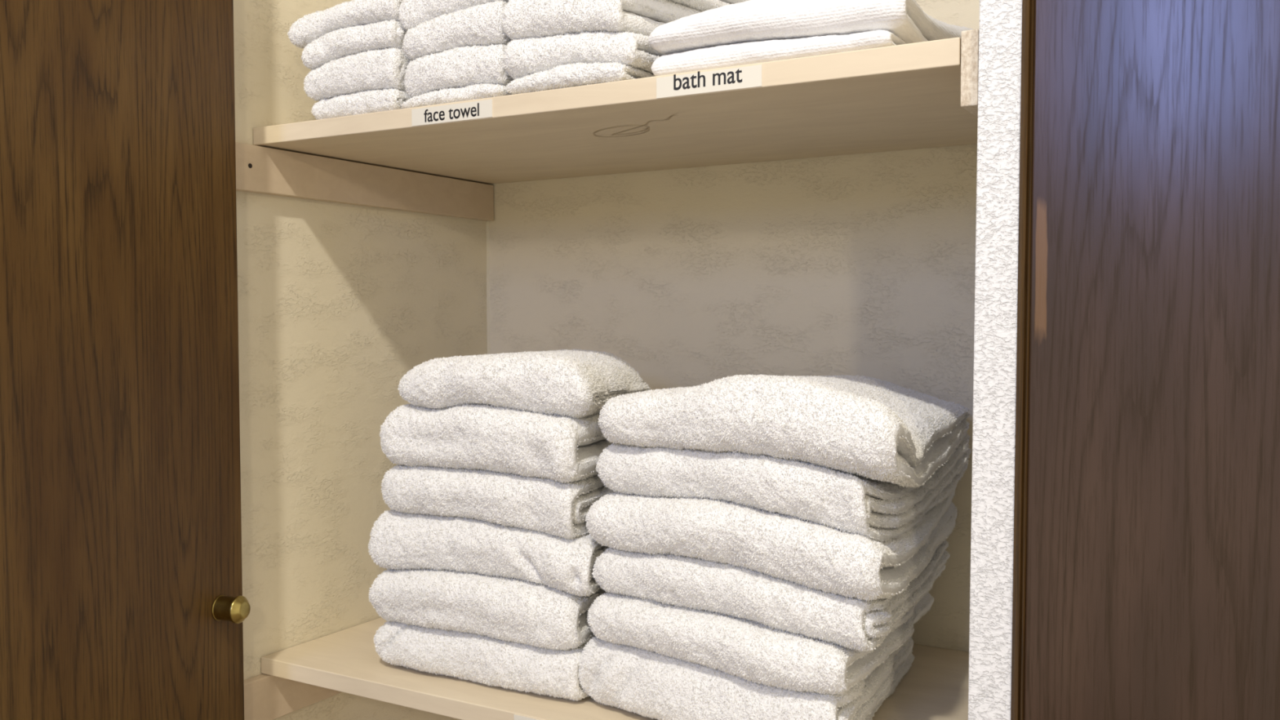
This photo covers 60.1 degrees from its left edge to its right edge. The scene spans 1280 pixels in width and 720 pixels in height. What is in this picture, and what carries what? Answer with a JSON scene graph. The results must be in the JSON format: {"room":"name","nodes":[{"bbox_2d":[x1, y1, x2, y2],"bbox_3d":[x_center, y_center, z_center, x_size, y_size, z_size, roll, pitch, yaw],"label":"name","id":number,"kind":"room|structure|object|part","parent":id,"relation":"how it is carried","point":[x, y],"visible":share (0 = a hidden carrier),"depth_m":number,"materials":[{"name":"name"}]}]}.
{"room":"linen closet","nodes":[
{"label":"linen closet","id":0,"kind":"room"},
{"bbox_2d":[233,0,487,719],"bbox_3d":[-0.372,-0.042,1.427,0.070,2.750,0.478,1,2,30],"label":"wall","id":1,"kind":"structure","parent":0,"point":[337,303],"depth_m":1.33,"materials":[{"name":"cream textured plaster"}]},
{"bbox_2d":[0,0,250,719],"bbox_3d":[-0.485,0.041,0.933,0.052,2.580,0.450,1,2,19],"label":"door","id":2,"kind":"structure","parent":1,"relation":"in","point":[122,597],"depth_m":0.99,"materials":[{"name":"brown wood"}]},
{"bbox_3d":[-0.412,0.252,1.117,0.032,0.028,0.028,1,2,19],"label":"knob","id":3,"kind":"part","parent":2,"relation":"part of","materials":[{"name":"gold metal"}]},
{"bbox_2d":[244,673,341,719],"bbox_3d":[-0.336,0.379,1.421,0.013,0.052,0.476,1,2,30],"label":"cleat","id":4,"kind":"object","parent":1,"relation":"attached to","point":[266,697],"visible":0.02,"depth_m":1.27,"materials":[{"name":"beige wood"}]},
{"bbox_2d":[235,142,493,221],"bbox_3d":[-0.336,-0.219,1.398,0.014,0.051,0.476,1,2,30],"label":"cleat","id":5,"kind":"object","parent":1,"relation":"attached to","point":[259,169],"visible":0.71,"depth_m":1.36,"materials":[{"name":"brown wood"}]},
{"bbox_2d":[488,0,979,652],"bbox_3d":[0.152,-0.044,1.433,0.970,2.750,0.060,1,2,30],"label":"wall","id":6,"kind":"structure","parent":0,"point":[860,264],"depth_m":1.39,"materials":[{"name":"beige paint"}]},
{"bbox_2d":[486,221,489,354],"bbox_3d":[-0.221,-0.050,1.613,0.003,2.750,0.003,1,2,30],"label":"trim","id":7,"kind":"structure","parent":6,"relation":"attached to","point":[487,222],"depth_m":1.61,"materials":[{"name":"beige wood"}]},
{"bbox_2d":[261,617,968,719],"bbox_3d":[0.019,0.349,1.244,0.800,0.020,0.423,1,2,30],"label":"shelf","id":8,"kind":"object","parent":6,"relation":"attached to","point":[935,686],"visible":0.32,"depth_m":1.17,"materials":[{"name":"beige wood"}]},
{"bbox_2d":[373,621,595,701],"bbox_3d":[-0.125,0.311,1.251,0.277,0.058,0.238,1,3,33],"label":"bath towel","id":9,"kind":"object","parent":8,"relation":"on","point":[485,660],"visible":0.49,"depth_m":1.15,"materials":[{"name":"white fabric"}]},
{"bbox_2d":[368,568,606,650],"bbox_3d":[-0.126,0.256,1.248,0.274,0.071,0.247,1,3,33],"label":"bath towel","id":10,"kind":"object","parent":9,"relation":"on","point":[505,609],"visible":0.66,"depth_m":1.14,"materials":[{"name":"white fabric"}]},
{"bbox_2d":[367,509,608,596],"bbox_3d":[-0.122,0.197,1.250,0.294,0.071,0.241,1,2,30],"label":"bath towel","id":11,"kind":"object","parent":10,"relation":"on","point":[398,540],"visible":0.66,"depth_m":1.15,"materials":[{"name":"white fabric"}]},
{"bbox_2d":[380,464,613,539],"bbox_3d":[-0.121,0.143,1.246,0.262,0.066,0.242,1,2,30],"label":"bath towel","id":12,"kind":"object","parent":11,"relation":"on","point":[550,507],"visible":0.52,"depth_m":1.14,"materials":[{"name":"white fabric"}]},
{"bbox_2d":[378,403,614,483],"bbox_3d":[-0.119,0.080,1.243,0.260,0.078,0.247,1,2,30],"label":"bath towel","id":13,"kind":"object","parent":12,"relation":"on","point":[562,449],"visible":0.77,"depth_m":1.13,"materials":[{"name":"white fabric"}]},
{"bbox_2d":[397,348,650,418],"bbox_3d":[-0.102,0.022,1.226,0.250,0.067,0.239,1,3,33],"label":"bath towel","id":14,"kind":"object","parent":13,"relation":"on","point":[575,383],"visible":0.97,"depth_m":1.13,"materials":[{"name":"white fabric"}]},
{"bbox_2d":[577,625,915,719],"bbox_3d":[0.132,0.307,1.151,0.298,0.074,0.379,1,2,30],"label":"bath towel","id":15,"kind":"object","parent":8,"relation":"on","point":[644,682],"visible":0.52,"depth_m":1.02,"materials":[{"name":"white fabric"}]},
{"bbox_2d":[586,586,933,694],"bbox_3d":[0.140,0.251,1.144,0.283,0.057,0.387,1,2,30],"label":"bath towel","id":16,"kind":"object","parent":15,"relation":"on","point":[748,650],"visible":0.59,"depth_m":0.99,"materials":[{"name":"white fabric"}]},
{"bbox_2d":[591,539,950,651],"bbox_3d":[0.172,0.209,1.116,0.302,0.069,0.346,2,3,41],"label":"bath towel","id":17,"kind":"object","parent":16,"relation":"on","point":[695,583],"visible":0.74,"depth_m":0.98,"materials":[{"name":"white fabric"}]},
{"bbox_2d":[585,484,957,601],"bbox_3d":[0.152,0.161,1.129,0.316,0.081,0.393,1,2,30],"label":"bath towel","id":18,"kind":"object","parent":17,"relation":"on","point":[817,556],"visible":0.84,"depth_m":0.97,"materials":[{"name":"white fabric"}]},
{"bbox_2d":[595,419,971,542],"bbox_3d":[0.153,0.112,1.131,0.295,0.089,0.379,1,2,30],"label":"bath towel","id":19,"kind":"object","parent":18,"relation":"on","point":[880,511],"visible":0.73,"depth_m":0.98,"materials":[{"name":"white fabric"}]},
{"bbox_2d":[597,373,970,488],"bbox_3d":[0.191,0.058,1.114,0.318,0.101,0.392,2,3,38],"label":"bath towel","id":20,"kind":"object","parent":19,"relation":"on","point":[874,428],"visible":1,"depth_m":0.96,"materials":[{"name":"white fabric"}]},
{"bbox_2d":[253,37,977,184],"bbox_3d":[0.011,-0.250,1.226,0.786,0.022,0.423,1,2,30],"label":"shelf","id":21,"kind":"object","parent":6,"relation":"attached to","point":[904,96],"visible":1,"depth_m":1.12,"materials":[{"name":"beige wood"}]},
{"bbox_2d":[310,88,410,119],"bbox_3d":[-0.254,-0.276,1.264,0.137,0.031,0.218,1,2,30],"label":"towel","id":22,"kind":"object","parent":21,"relation":"on","point":[369,101],"visible":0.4,"depth_m":1.17,"materials":[{"name":"white fabric"}]},
{"bbox_2d":[303,47,412,101],"bbox_3d":[-0.256,-0.308,1.263,0.146,0.047,0.220,1,2,30],"label":"towel","id":23,"kind":"object","parent":22,"relation":"on","point":[384,68],"visible":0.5,"depth_m":1.17,"materials":[{"name":"white fabric"}]},
{"bbox_2d":[301,19,406,70],"bbox_3d":[-0.259,-0.340,1.263,0.143,0.042,0.218,1,2,30],"label":"towel","id":24,"kind":"object","parent":23,"relation":"on","point":[335,44],"visible":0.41,"depth_m":1.17,"materials":[{"name":"white fabric"}]},
{"bbox_2d":[287,0,403,48],"bbox_3d":[-0.269,-0.369,1.268,0.168,0.045,0.216,1,2,30],"label":"towel","id":25,"kind":"object","parent":24,"relation":"on","point":[309,28],"visible":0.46,"depth_m":1.18,"materials":[{"name":"white fabric"}]},
{"bbox_2d":[401,83,511,108],"bbox_3d":[-0.138,-0.269,1.196,0.141,0.022,0.218,1,2,30],"label":"towel","id":26,"kind":"object","parent":21,"relation":"on","point":[475,91],"visible":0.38,"depth_m":1.10,"materials":[{"name":"white fabric"}]},
{"bbox_2d":[404,43,513,97],"bbox_3d":[-0.135,-0.294,1.193,0.143,0.048,0.221,1,2,30],"label":"towel","id":27,"kind":"object","parent":26,"relation":"on","point":[462,66],"visible":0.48,"depth_m":1.10,"materials":[{"name":"white fabric"}]},
{"bbox_2d":[401,0,511,60],"bbox_3d":[-0.137,-0.333,1.193,0.140,0.048,0.219,1,2,30],"label":"towel","id":28,"kind":"object","parent":27,"relation":"on","point":[479,24],"visible":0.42,"depth_m":1.10,"materials":[{"name":"white fabric"}]},
{"bbox_2d":[397,0,508,31],"bbox_3d":[-0.140,-0.366,1.196,0.142,0.051,0.214,1,2,30],"label":"towel","id":29,"kind":"object","parent":28,"relation":"on","point":[411,13],"visible":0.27,"depth_m":1.13,"materials":[{"name":"white fabric"}]},
{"bbox_2d":[506,61,654,94],"bbox_3d":[-0.017,-0.269,1.123,0.150,0.027,0.227,1,2,30],"label":"towel","id":30,"kind":"object","parent":21,"relation":"on","point":[577,74],"visible":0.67,"depth_m":1.03,"materials":[{"name":"white fabric"}]},
{"bbox_2d":[502,30,664,79],"bbox_3d":[-0.006,-0.293,1.116,0.179,0.042,0.230,1,2,30],"label":"towel","id":31,"kind":"object","parent":30,"relation":"on","point":[522,57],"visible":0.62,"depth_m":1.03,"materials":[{"name":"white fabric"}]},
{"bbox_2d":[500,0,700,39],"bbox_3d":[-0.011,-0.330,1.118,0.168,0.054,0.230,1,2,30],"label":"towel","id":32,"kind":"object","parent":31,"relation":"on","point":[520,19],"visible":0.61,"depth_m":1.04,"materials":[{"name":"white fabric"}]},
{"bbox_2d":[670,0,749,12],"bbox_3d":[-0.007,-0.366,1.115,0.180,0.042,0.228,1,2,30],"label":"towel","id":33,"kind":"object","parent":32,"relation":"on","point":[701,6],"visible":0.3,"depth_m":1.10,"materials":[{"name":"white fabric"}]},
{"bbox_2d":[651,30,906,75],"bbox_3d":[0.181,-0.267,1.061,0.231,0.023,0.308,1,2,30],"label":"bath mat","id":34,"kind":"object","parent":21,"relation":"on","point":[753,52],"visible":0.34,"depth_m":0.93,"materials":[{"name":"white fabric"}]},
{"bbox_2d":[648,0,972,54],"bbox_3d":[0.189,-0.305,1.069,0.235,0.079,0.337,1,2,30],"label":"bath mat","id":35,"kind":"object","parent":34,"relation":"on","point":[751,20],"visible":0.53,"depth_m":0.93,"materials":[{"name":"white fabric"}]},
{"bbox_2d":[968,0,1022,719],"bbox_3d":[0.374,-0.028,1.012,0.048,2.750,0.443,1,2,30],"label":"wall","id":36,"kind":"structure","parent":0,"point":[1000,24],"depth_m":0.82,"materials":[{"name":"white paint"}]},
{"bbox_2d":[960,29,978,117],"bbox_3d":[0.357,-0.229,1.024,0.013,0.058,0.422,1,2,30],"label":"cleat","id":37,"kind":"object","parent":36,"relation":"attached to","point":[969,38],"visible":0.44,"depth_m":0.84,"materials":[{"name":"beige wood"}]},
{"bbox_2d":[1010,0,1035,719],"bbox_3d":[0.289,-0.021,0.826,0.022,2.750,0.044,1,2,30],"label":"trim","id":38,"kind":"structure","parent":36,"relation":"attached to","point":[1019,608],"depth_m":0.81,"materials":[{"name":"brown wood"}]},
{"bbox_2d":[1024,0,1279,719],"bbox_3d":[0.596,-0.025,0.646,0.711,2.730,0.036,1,2,30],"label":"door","id":39,"kind":"structure","parent":36,"relation":"in","point":[1153,560],"depth_m":0.77,"materials":[{"name":"brown wood"}]}
]}

